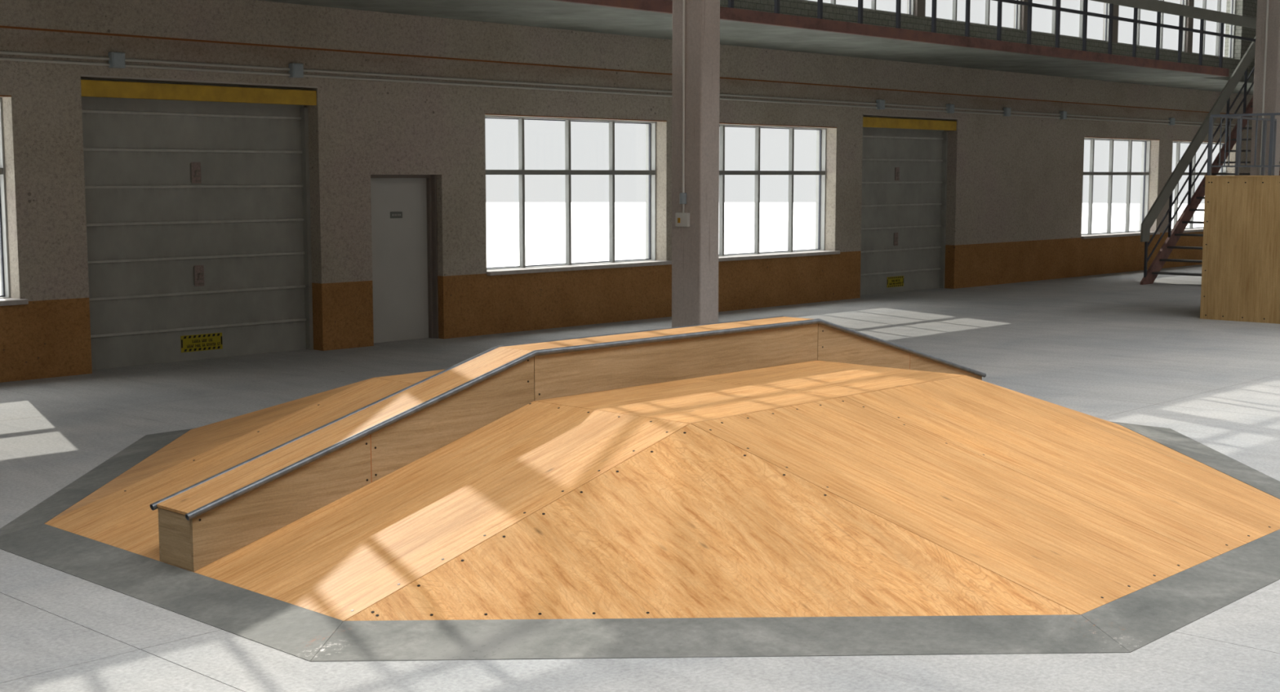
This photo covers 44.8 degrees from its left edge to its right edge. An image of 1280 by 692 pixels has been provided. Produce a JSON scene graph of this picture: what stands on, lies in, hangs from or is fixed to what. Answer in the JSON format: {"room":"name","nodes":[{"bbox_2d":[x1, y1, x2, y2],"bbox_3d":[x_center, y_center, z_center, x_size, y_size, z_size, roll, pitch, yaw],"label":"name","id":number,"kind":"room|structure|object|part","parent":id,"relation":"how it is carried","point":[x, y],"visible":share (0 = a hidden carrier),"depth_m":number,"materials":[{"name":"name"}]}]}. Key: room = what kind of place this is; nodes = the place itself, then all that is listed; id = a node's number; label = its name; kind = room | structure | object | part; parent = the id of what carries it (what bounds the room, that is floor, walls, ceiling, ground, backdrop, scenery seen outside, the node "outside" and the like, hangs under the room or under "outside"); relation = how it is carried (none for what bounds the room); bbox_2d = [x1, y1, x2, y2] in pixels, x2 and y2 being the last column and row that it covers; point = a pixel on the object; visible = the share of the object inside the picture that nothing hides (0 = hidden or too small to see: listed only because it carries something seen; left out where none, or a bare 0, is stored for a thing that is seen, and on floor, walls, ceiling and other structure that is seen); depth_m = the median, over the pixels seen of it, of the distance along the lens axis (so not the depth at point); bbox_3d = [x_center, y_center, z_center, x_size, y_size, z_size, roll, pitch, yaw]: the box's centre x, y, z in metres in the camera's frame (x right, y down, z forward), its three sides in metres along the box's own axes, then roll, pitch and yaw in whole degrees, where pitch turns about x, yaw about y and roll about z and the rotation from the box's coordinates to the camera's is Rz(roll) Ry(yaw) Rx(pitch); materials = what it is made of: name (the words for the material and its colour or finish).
{"room":"indoor skatepark","nodes":[
{"label":"indoor skatepark","id":0,"kind":"room"},
{"bbox_2d":[0,0,1279,382],"bbox_3d":[0.285,-4.448,24.055,0.420,8.000,50.000,6,9,43],"label":"wall","id":1,"kind":"structure","parent":0,"point":[1014,200],"depth_m":21.72,"materials":[{"name":"paint"}]},
{"bbox_2d":[0,95,28,306],"bbox_3d":[-8.045,-1.421,15.385,0.495,2.222,3.770,6,9,43],"label":"window","id":2,"kind":"structure","parent":1,"relation":"in","point":[6,300],"depth_m":16.77,"materials":[{"name":"grey paint"}]},
{"bbox_3d":[-8.173,-1.446,15.462,0.200,2.165,3.710,6,9,43],"label":"frame","id":3,"kind":"part","parent":2,"relation":"part of","materials":[{"name":"grey paint"}]},
{"bbox_3d":[-7.972,-0.338,15.435,0.295,0.057,3.770,6,9,43],"label":"sill","id":4,"kind":"part","parent":2,"relation":"part of","materials":[{"name":"stone"}]},
{"bbox_2d":[108,52,125,68],"bbox_3d":[-5.814,-3.178,17.260,0.102,0.170,0.156,6,9,43],"label":"junction box","id":5,"kind":"object","parent":1,"relation":"attached to","point":[117,60],"visible":1,"depth_m":17.22,"materials":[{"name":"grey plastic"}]},
{"bbox_2d":[80,75,317,369],"bbox_3d":[-5.198,-1.470,18.445,0.366,3.302,3.110,6,9,43],"label":"door","id":6,"kind":"structure","parent":1,"relation":"in","point":[197,196],"depth_m":18.49,"materials":[{"name":"metal"}]},
{"bbox_3d":[-5.280,-2.059,18.464,0.012,0.250,0.130,6,9,43],"label":"pull plate","id":7,"kind":"part","parent":6,"relation":"part of","materials":[{"name":"grey metal"}]},
{"bbox_3d":[-5.280,-0.842,18.598,0.012,0.250,0.130,6,9,43],"label":"pull plate","id":8,"kind":"part","parent":6,"relation":"part of","materials":[{"name":"grey metal"}]},
{"bbox_3d":[-4.209,-1.472,19.621,0.090,3.050,0.050,6,9,43],"label":"guide rail","id":9,"kind":"part","parent":6,"relation":"part of","materials":[{"name":"grey metal"}]},
{"bbox_2d":[288,62,303,78],"bbox_3d":[-4.201,-3.365,18.972,0.102,0.170,0.156,6,9,43],"label":"junction box","id":10,"kind":"object","parent":1,"relation":"attached to","point":[296,70],"visible":1,"depth_m":18.93,"materials":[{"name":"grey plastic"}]},
{"bbox_2d":[370,174,438,343],"bbox_3d":[-3.215,-1.165,20.656,0.200,2.215,1.180,6,9,43],"label":"door","id":11,"kind":"structure","parent":1,"relation":"in","point":[404,231],"depth_m":20.78,"materials":[{"name":"grey paint"}]},
{"bbox_2d":[484,113,671,275],"bbox_3d":[-0.963,-2.245,22.901,0.495,2.222,3.770,6,9,43],"label":"window","id":12,"kind":"structure","parent":1,"relation":"in","point":[650,172],"depth_m":23.03,"materials":[{"name":"grey paint"}]},
{"bbox_3d":[-0.890,-1.161,22.951,0.295,0.057,3.770,6,9,43],"label":"sill","id":13,"kind":"part","parent":12,"relation":"part of","materials":[{"name":"stone"}]},
{"bbox_2d":[0,57,1234,128],"bbox_3d":[0.436,-3.857,23.943,0.033,0.031,49.850,6,9,43],"label":"cable conduit","id":14,"kind":"object","parent":1,"relation":"attached to","point":[1,58],"visible":1,"depth_m":21.09,"materials":[{"name":"grey metal"}]},
{"bbox_2d":[0,26,1234,114],"bbox_3d":[0.437,-4.193,23.940,0.016,0.022,50.000,6,9,43],"label":"trim","id":15,"kind":"structure","parent":1,"relation":"attached to","point":[4,27],"depth_m":21.01,"materials":[{"name":"brown paint"}]},
{"bbox_2d":[0,50,1252,126],"bbox_3d":[0.436,-3.922,23.936,0.033,0.031,49.850,6,9,43],"label":"cable conduit","id":16,"kind":"object","parent":1,"relation":"attached to","point":[1,52],"visible":1,"depth_m":21.11,"materials":[{"name":"grey metal"}]},
{"bbox_2d":[256,0,1253,94],"bbox_3d":[1.398,-4.698,22.979,2.630,0.162,50.000,6,9,43],"label":"gallery","id":17,"kind":"object","parent":1,"relation":"attached to","point":[653,19],"visible":0.96,"depth_m":23.49,"materials":[{"name":"concrete"}]},
{"bbox_2d":[728,0,1256,67],"bbox_3d":[2.474,-5.266,22.178,0.055,1.143,32.400,6,9,43],"label":"gallery railing","id":18,"kind":"object","parent":17,"relation":"on","point":[1159,6],"visible":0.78,"depth_m":29.50,"materials":[{"name":"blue metal"}]},
{"bbox_3d":[1.225,-5.016,20.867,0.050,0.930,0.060,6,9,43],"label":"post","id":19,"kind":"part","parent":18,"relation":"part of","materials":[{"name":"grey metal"}]},
{"bbox_3d":[1.909,-5.095,21.593,0.050,0.930,0.060,6,9,43],"label":"post","id":20,"kind":"part","parent":18,"relation":"part of","materials":[{"name":"grey metal"}]},
{"bbox_3d":[2.592,-5.175,22.318,0.050,0.930,0.060,6,9,43],"label":"post","id":21,"kind":"part","parent":18,"relation":"part of","materials":[{"name":"grey metal"}]},
{"bbox_3d":[3.276,-5.254,23.044,0.050,0.930,0.060,6,9,43],"label":"post","id":22,"kind":"part","parent":18,"relation":"part of","materials":[{"name":"grey metal"}]},
{"bbox_3d":[3.959,-5.334,23.769,0.050,0.930,0.060,6,9,43],"label":"post","id":23,"kind":"part","parent":18,"relation":"part of","materials":[{"name":"grey metal"}]},
{"bbox_3d":[4.643,-5.413,24.494,0.050,0.930,0.060,6,9,43],"label":"post","id":24,"kind":"part","parent":18,"relation":"part of","materials":[{"name":"grey metal"}]},
{"bbox_3d":[5.327,-5.493,25.220,0.050,0.930,0.060,6,9,43],"label":"post","id":25,"kind":"part","parent":18,"relation":"part of","materials":[{"name":"grey metal"}]},
{"bbox_3d":[6.010,-5.572,25.945,0.050,0.930,0.060,6,9,43],"label":"post","id":26,"kind":"part","parent":18,"relation":"part of","materials":[{"name":"grey metal"}]},
{"bbox_3d":[6.694,-5.652,26.671,0.050,0.930,0.060,6,9,43],"label":"post","id":27,"kind":"part","parent":18,"relation":"part of","materials":[{"name":"grey metal"}]},
{"bbox_3d":[7.378,-5.731,27.396,0.050,0.930,0.060,6,9,43],"label":"post","id":28,"kind":"part","parent":18,"relation":"part of","materials":[{"name":"grey metal"}]},
{"bbox_3d":[8.061,-5.811,28.122,0.050,0.930,0.060,6,9,43],"label":"post","id":29,"kind":"part","parent":18,"relation":"part of","materials":[{"name":"grey metal"}]},
{"bbox_3d":[8.745,-5.891,28.847,0.050,0.930,0.060,6,9,43],"label":"post","id":30,"kind":"part","parent":18,"relation":"part of","materials":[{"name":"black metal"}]},
{"bbox_3d":[2.478,-5.370,22.163,0.045,0.055,32.400,6,9,43],"label":"rail","id":31,"kind":"part","parent":18,"relation":"part of","materials":[{"name":"grey metal"}]},
{"bbox_3d":[9.428,-5.970,29.573,0.050,0.930,0.060,6,9,43],"label":"post","id":32,"kind":"part","parent":18,"relation":"part of","materials":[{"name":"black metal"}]},
{"bbox_3d":[10.112,-6.050,30.298,0.050,0.930,0.060,6,9,43],"label":"post","id":33,"kind":"part","parent":18,"relation":"part of","materials":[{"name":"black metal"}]},
{"bbox_3d":[10.796,-6.129,31.024,0.050,0.930,0.060,6,9,43],"label":"post","id":34,"kind":"part","parent":18,"relation":"part of","materials":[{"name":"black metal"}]},
{"bbox_3d":[11.479,-6.209,31.749,0.050,0.930,0.060,6,9,43],"label":"post","id":35,"kind":"part","parent":18,"relation":"part of","materials":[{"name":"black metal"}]},
{"bbox_3d":[12.163,-6.288,32.475,0.050,0.930,0.060,6,9,43],"label":"post","id":36,"kind":"part","parent":18,"relation":"part of","materials":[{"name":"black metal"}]},
{"bbox_2d":[718,122,839,262],"bbox_3d":[2.076,-2.598,26.126,0.495,2.222,3.760,6,9,43],"label":"window","id":37,"kind":"structure","parent":1,"relation":"in","point":[820,172],"depth_m":26.64,"materials":[{"name":"grey paint"}]},
{"bbox_3d":[2.149,-1.515,26.176,0.295,0.057,3.760,6,9,43],"label":"sill","id":38,"kind":"part","parent":37,"relation":"part of","materials":[{"name":"stone"}]},
{"bbox_2d":[799,0,914,15],"bbox_3d":[3.816,-7.095,27.601,0.120,2.210,3.705,6,9,43],"label":"window","id":39,"kind":"structure","parent":1,"relation":"in","point":[910,2],"depth_m":28.16,"materials":[{"name":"grey paint"}]},
{"bbox_2d":[875,99,884,109],"bbox_3d":[4.345,-4.359,28.041,0.102,0.170,0.156,6,9,43],"label":"junction box","id":40,"kind":"object","parent":1,"relation":"attached to","point":[881,103],"visible":1,"depth_m":27.99,"materials":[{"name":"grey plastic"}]},
{"bbox_2d":[860,114,957,295],"bbox_3d":[4.937,-2.649,29.200,0.366,3.302,3.160,6,9,43],"label":"door","id":41,"kind":"structure","parent":1,"relation":"in","point":[904,160],"depth_m":29.40,"materials":[{"name":"metal"}]},
{"bbox_3d":[4.838,-2.019,29.335,0.012,0.250,0.130,6,9,43],"label":"pull plate","id":42,"kind":"part","parent":41,"relation":"part of","materials":[{"name":"grey metal"}]},
{"bbox_3d":[4.838,-3.236,29.201,0.012,0.250,0.130,6,9,43],"label":"pull plate","id":43,"kind":"part","parent":41,"relation":"part of","materials":[{"name":"grey metal"}]},
{"bbox_3d":[5.943,-2.653,30.395,0.090,3.050,0.050,6,9,43],"label":"guide rail","id":44,"kind":"part","parent":41,"relation":"part of","materials":[{"name":"grey metal"}]},
{"bbox_2d":[906,0,925,17],"bbox_3d":[5.186,-7.253,29.040,0.220,2.210,0.280,6,9,43],"label":"pier","id":45,"kind":"object","parent":1,"relation":"attached to","point":[919,5],"visible":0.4,"depth_m":29.05,"materials":[{"name":"grey"}]},
{"bbox_2d":[946,104,954,113],"bbox_3d":[5.944,-4.546,29.738,0.102,0.170,0.156,6,9,43],"label":"junction box","id":46,"kind":"object","parent":1,"relation":"attached to","point":[950,109],"visible":1,"depth_m":29.68,"materials":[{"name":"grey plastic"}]},
{"bbox_2d":[924,0,1021,30],"bbox_3d":[6.522,-7.410,30.473,0.120,2.210,3.650,6,9,43],"label":"window","id":47,"kind":"structure","parent":1,"relation":"in","point":[1017,7],"depth_m":30.99,"materials":[{"name":"grey paint"}]},
{"bbox_2d":[1003,107,1010,116],"bbox_3d":[7.394,-4.714,31.276,0.102,0.170,0.156,6,9,43],"label":"junction box","id":48,"kind":"object","parent":1,"relation":"attached to","point":[1006,113],"visible":1,"depth_m":31.22,"materials":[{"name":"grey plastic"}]},
{"bbox_2d":[1013,0,1027,31],"bbox_3d":[7.872,-7.565,31.891,0.220,2.210,0.280,6,9,43],"label":"pier","id":49,"kind":"object","parent":1,"relation":"attached to","point":[1024,8],"visible":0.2,"depth_m":31.85,"materials":[{"name":"grey"}]},
{"bbox_2d":[1059,111,1066,119],"bbox_3d":[8.987,-4.899,32.967,0.102,0.170,0.156,6,9,43],"label":"junction box","id":50,"kind":"object","parent":1,"relation":"attached to","point":[1064,113],"visible":1,"depth_m":32.91,"materials":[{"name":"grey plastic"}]},
{"bbox_2d":[1031,0,1109,41],"bbox_3d":[9.208,-7.722,33.324,0.120,2.210,3.650,6,9,43],"label":"window","id":51,"kind":"structure","parent":1,"relation":"in","point":[1054,2],"depth_m":33.83,"materials":[{"name":"grey paint"}]},
{"bbox_2d":[1102,2,1119,43],"bbox_3d":[10.559,-7.878,34.742,0.220,2.210,0.280,6,9,43],"label":"pier","id":52,"kind":"object","parent":1,"relation":"attached to","point":[1116,7],"visible":0.4,"depth_m":34.75,"materials":[{"name":"grey concrete"}]},
{"bbox_2d":[1081,137,1159,239],"bbox_3d":[10.844,-3.618,35.430,0.495,2.222,3.770,6,9,43],"label":"window","id":53,"kind":"structure","parent":1,"relation":"in","point":[1145,155],"depth_m":35.80,"materials":[{"name":"grey paint"}]},
{"bbox_3d":[10.917,-2.535,35.480,0.295,0.057,3.770,6,9,43],"label":"sill","id":54,"kind":"part","parent":53,"relation":"part of","materials":[{"name":"stone"}]},
{"bbox_2d":[1117,0,1186,52],"bbox_3d":[11.895,-8.035,36.175,0.120,2.210,3.650,6,9,43],"label":"window","id":55,"kind":"structure","parent":1,"relation":"in","point":[1183,2],"depth_m":36.67,"materials":[{"name":"grey paint"}]},
{"bbox_2d":[1168,118,1175,125],"bbox_3d":[12.610,-5.321,36.812,0.102,0.170,0.156,6,9,43],"label":"junction box","id":56,"kind":"object","parent":1,"relation":"attached to","point":[1171,122],"visible":1,"depth_m":36.76,"materials":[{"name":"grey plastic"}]},
{"bbox_2d":[1180,0,1194,53],"bbox_3d":[13.246,-8.190,37.594,0.220,2.210,0.280,6,9,43],"label":"pier","id":57,"kind":"object","parent":1,"relation":"attached to","point":[1189,21],"visible":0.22,"depth_m":37.54,"materials":[{"name":"grey concrete"}]},
{"bbox_2d":[1171,140,1226,232],"bbox_3d":[13.879,-3.971,38.652,0.495,2.222,3.770,6,9,43],"label":"window","id":58,"kind":"structure","parent":1,"relation":"in","point":[1223,170],"depth_m":38.28,"materials":[{"name":"grey paint"}]},
{"bbox_3d":[13.952,-2.888,38.702,0.295,0.057,3.770,6,9,43],"label":"sill","id":59,"kind":"part","parent":58,"relation":"part of","materials":[{"name":"stone"}]},
{"bbox_2d":[1191,0,1235,58],"bbox_3d":[14.230,-8.306,38.652,0.120,2.210,2.620,6,9,43],"label":"window","id":60,"kind":"structure","parent":1,"relation":"in","point":[1233,2],"depth_m":39.06,"materials":[{"name":"grey paint"}]},
{"bbox_2d":[0,264,1279,691],"bbox_3d":[8.773,0.464,16.595,23.680,0.140,50.000,6,9,43],"label":"floor","id":61,"kind":"structure","parent":0,"point":[1108,347],"depth_m":12.95,"materials":[{"name":"concrete"}]},
{"bbox_2d":[0,360,1279,662],"bbox_3d":[0.233,0.585,11.533,8.990,0.724,8.982,6,9,43],"label":"ramp","id":62,"kind":"object","parent":61,"relation":"on","point":[812,508],"visible":0.98,"depth_m":8.57,"materials":[{"name":"brown wood"}]},
{"bbox_3d":[-3.910,0.945,11.325,0.382,0.051,3.885,0,6,-3],"label":"skirt plate","id":63,"kind":"part","parent":62,"relation":"part of","materials":[{"name":"metal"}]},
{"bbox_3d":[-2.612,1.270,8.368,3.405,0.051,0.390,6,9,43],"label":"skirt plate","id":64,"kind":"part","parent":62,"relation":"part of","materials":[{"name":"metal"}]},
{"bbox_2d":[150,315,986,572],"bbox_3d":[0.236,0.392,11.509,0.410,1.008,8.270,6,9,43],"label":"ledge","id":65,"kind":"object","parent":62,"relation":"on","point":[200,524],"visible":0.93,"depth_m":9.84,"materials":[{"name":"brown wood"}]},
{"bbox_3d":[-2.278,0.845,9.110,0.018,0.630,1.202,6,9,43],"label":"panel","id":66,"kind":"part","parent":65,"relation":"part of","materials":[{"name":"brown wood"}]},
{"bbox_3d":[-2.560,1.067,8.581,0.320,0.302,0.018,6,9,43],"label":"panel","id":67,"kind":"part","parent":65,"relation":"part of","materials":[{"name":"brown wood"}]},
{"bbox_3d":[-2.030,0.870,8.878,0.018,0.630,1.202,6,9,43],"label":"panel","id":68,"kind":"part","parent":65,"relation":"part of","materials":[{"name":"brown wood"}]},
{"bbox_3d":[-1.159,0.434,9.766,0.018,0.664,1.331,6,9,43],"label":"panel","id":69,"kind":"part","parent":65,"relation":"part of","materials":[{"name":"brown wood"}]},
{"bbox_3d":[0.361,0.082,11.360,0.018,0.312,3.102,6,9,43],"label":"panel","id":70,"kind":"part","parent":65,"relation":"part of","materials":[{"name":"brown wood"}]},
{"bbox_3d":[1.880,0.081,12.991,0.018,0.664,1.329,6,9,43],"label":"panel","id":71,"kind":"part","parent":65,"relation":"part of","materials":[{"name":"brown wood"}]},
{"bbox_3d":[2.750,0.314,13.951,0.018,0.630,1.201,6,9,43],"label":"panel","id":72,"kind":"part","parent":65,"relation":"part of","materials":[{"name":"brown wood"}]},
{"bbox_3d":[0.379,1.379,7.370,3.777,0.051,0.474,0,6,-2],"label":"skirt plate","id":73,"kind":"part","parent":62,"relation":"part of","materials":[{"name":"metal"}]},
{"bbox_3d":[3.226,0.583,14.634,3.503,0.051,0.390,6,9,43],"label":"skirt plate","id":74,"kind":"part","parent":62,"relation":"part of","materials":[{"name":"metal"}]},
{"bbox_3d":[3.308,1.247,8.576,0.383,0.051,3.428,6,9,43],"label":"skirt plate","id":75,"kind":"part","parent":62,"relation":"part of","materials":[{"name":"metal"}]},
{"bbox_3d":[4.394,0.911,11.639,0.471,0.051,3.914,0,6,0],"label":"skirt plate","id":76,"kind":"part","parent":62,"relation":"part of","materials":[{"name":"metal"}]},
{"bbox_2d":[671,0,719,327],"bbox_3d":[0.661,-3.814,18.274,0.460,8.000,0.345,6,9,43],"label":"concrete column","id":77,"kind":"structure","parent":61,"relation":"on","point":[695,247],"depth_m":18.31,"materials":[{"name":"grey concrete"}]},
{"bbox_2d":[675,204,689,226],"bbox_3d":[0.502,-1.548,18.392,0.195,0.270,0.062,6,9,43],"label":"switch box","id":78,"kind":"object","parent":77,"relation":"attached to","point":[682,220],"visible":1,"depth_m":18.38,"materials":[{"name":"white plastic"}]},
{"bbox_2d":[680,192,686,204],"bbox_3d":[0.511,-1.746,18.374,0.082,0.132,0.084,6,9,43],"label":"coupler","id":79,"kind":"object","parent":77,"relation":"attached to","point":[682,195],"visible":1,"depth_m":18.34,"materials":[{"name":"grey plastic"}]},
{"bbox_2d":[682,0,684,192],"bbox_3d":[0.514,-4.790,18.043,0.026,5.990,0.027,6,9,43],"label":"vertical conduit","id":80,"kind":"object","parent":77,"relation":"attached to","point":[683,7],"visible":1,"depth_m":18.24,"materials":[{"name":"white metal"}]},
{"bbox_2d":[1139,36,1279,284],"bbox_3d":[12.729,-4.253,32.821,1.600,5.703,5.922,6,9,43],"label":"stair","id":81,"kind":"structure","parent":61,"relation":"on","point":[1150,275],"depth_m":32.77,"materials":[{"name":"grey metal"}]},
{"bbox_3d":[10.300,-1.706,31.624,0.040,0.860,0.060,6,9,43],"label":"post","id":82,"kind":"part","parent":81,"relation":"part of","materials":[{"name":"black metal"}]},
{"bbox_3d":[11.032,-2.684,32.302,0.040,1.329,0.060,6,9,43],"label":"post","id":83,"kind":"part","parent":81,"relation":"part of","materials":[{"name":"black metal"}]},
{"bbox_3d":[11.647,-3.430,32.882,0.040,1.335,0.060,6,9,43],"label":"post","id":84,"kind":"part","parent":81,"relation":"part of","materials":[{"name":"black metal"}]},
{"bbox_3d":[12.163,-4.742,33.292,0.044,4.833,5.910,6,9,43],"label":"handrail","id":85,"kind":"part","parent":81,"relation":"part of","materials":[{"name":"grey metal"}]},
{"bbox_3d":[12.242,-4.034,33.454,0.020,4.306,5.704,6,9,43],"label":"rail","id":86,"kind":"part","parent":81,"relation":"part of","materials":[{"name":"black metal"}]},
{"bbox_3d":[12.242,-4.346,33.420,0.020,4.319,5.704,6,9,43],"label":"rail","id":87,"kind":"part","parent":81,"relation":"part of","materials":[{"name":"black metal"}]},
{"bbox_3d":[12.884,-4.930,34.046,0.040,1.348,0.060,6,9,43],"label":"post","id":88,"kind":"part","parent":81,"relation":"part of","materials":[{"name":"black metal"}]},
{"bbox_3d":[13.500,-5.676,34.625,0.040,1.354,0.060,6,9,43],"label":"post","id":89,"kind":"part","parent":81,"relation":"part of","materials":[{"name":"grey metal"}]},
{"bbox_2d":[1200,175,1279,324],"bbox_3d":[10.901,-1.485,23.615,3.705,2.205,2.635,6,9,43],"label":"wooden box","id":90,"kind":"object","parent":61,"relation":"on","point":[1241,265],"visible":1,"depth_m":23.51,"materials":[{"name":"brown wood"}]},
{"bbox_2d":[1207,112,1279,175],"bbox_3d":[10.878,-3.039,23.446,3.608,0.922,2.543,6,9,43],"label":"guard rail","id":91,"kind":"object","parent":90,"relation":"on","point":[1271,166],"visible":0.91,"depth_m":23.76,"materials":[{"name":"grey metal"}]},
{"bbox_3d":[8.726,-3.056,23.752,0.048,0.890,0.048,6,9,43],"label":"post","id":92,"kind":"part","parent":91,"relation":"part of","materials":[{"name":"grey metal"}]},
{"bbox_3d":[9.447,-3.140,24.517,0.048,0.890,0.048,6,9,43],"label":"post","id":93,"kind":"part","parent":91,"relation":"part of","materials":[{"name":"grey metal"}]},
{"bbox_3d":[9.592,-3.615,24.621,0.045,0.035,2.485,6,9,43],"label":"rail","id":94,"kind":"part","parent":91,"relation":"part of","materials":[{"name":"grey metal"}]},
{"bbox_3d":[10.032,-3.380,22.485,3.580,0.035,0.045,6,9,43],"label":"rail","id":95,"kind":"part","parent":91,"relation":"part of","materials":[{"name":"grey metal"}]},
{"bbox_3d":[10.032,-2.620,22.569,3.580,0.020,0.022,6,9,43],"label":"rail","id":96,"kind":"part","parent":91,"relation":"part of","materials":[{"name":"grey metal"}]},
{"bbox_3d":[9.592,-2.854,24.705,0.022,0.020,2.485,6,9,43],"label":"rail","id":97,"kind":"part","parent":91,"relation":"part of","materials":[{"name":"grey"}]},
{"bbox_3d":[10.151,-3.222,25.265,0.048,0.890,0.048,6,9,43],"label":"post","id":98,"kind":"part","parent":91,"relation":"part of","materials":[{"name":"grey metal"}]},
{"bbox_3d":[9.405,-2.987,23.120,0.048,0.890,0.048,6,9,43],"label":"post","id":99,"kind":"part","parent":91,"relation":"part of","materials":[{"name":"grey metal"}]},
{"bbox_3d":[10.431,-3.255,25.562,0.048,0.890,0.048,6,9,43],"label":"post","id":100,"kind":"part","parent":91,"relation":"part of","materials":[{"name":"grey metal"}]},
{"bbox_2d":[1249,0,1279,175],"bbox_3d":[12.467,-5.188,30.803,0.460,8.000,0.345,6,9,43],"label":"concrete column","id":101,"kind":"structure","parent":61,"relation":"on","point":[1272,96],"depth_m":30.66,"materials":[{"name":"grey concrete"}]},
{"bbox_2d":[1259,0,1269,175],"bbox_3d":[12.332,-5.173,30.666,0.034,7.980,0.036,6,9,43],"label":"vertical conduit","id":102,"kind":"object","parent":101,"relation":"attached to","point":[1267,12],"visible":0.48,"depth_m":30.63,"materials":[{"name":"white metal"}]},
{"label":"outside","id":103,"kind":"structure","parent":0,"visible":0},
{"bbox_2d":[0,202,1204,295],"bbox_3d":[0.000,2.510,0.275,279.000,0.350,279.000,6,9,43],"label":"ground","id":104,"kind":"structure","parent":103,"point":[544,222],"depth_m":71.38,"materials":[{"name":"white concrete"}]}
]}

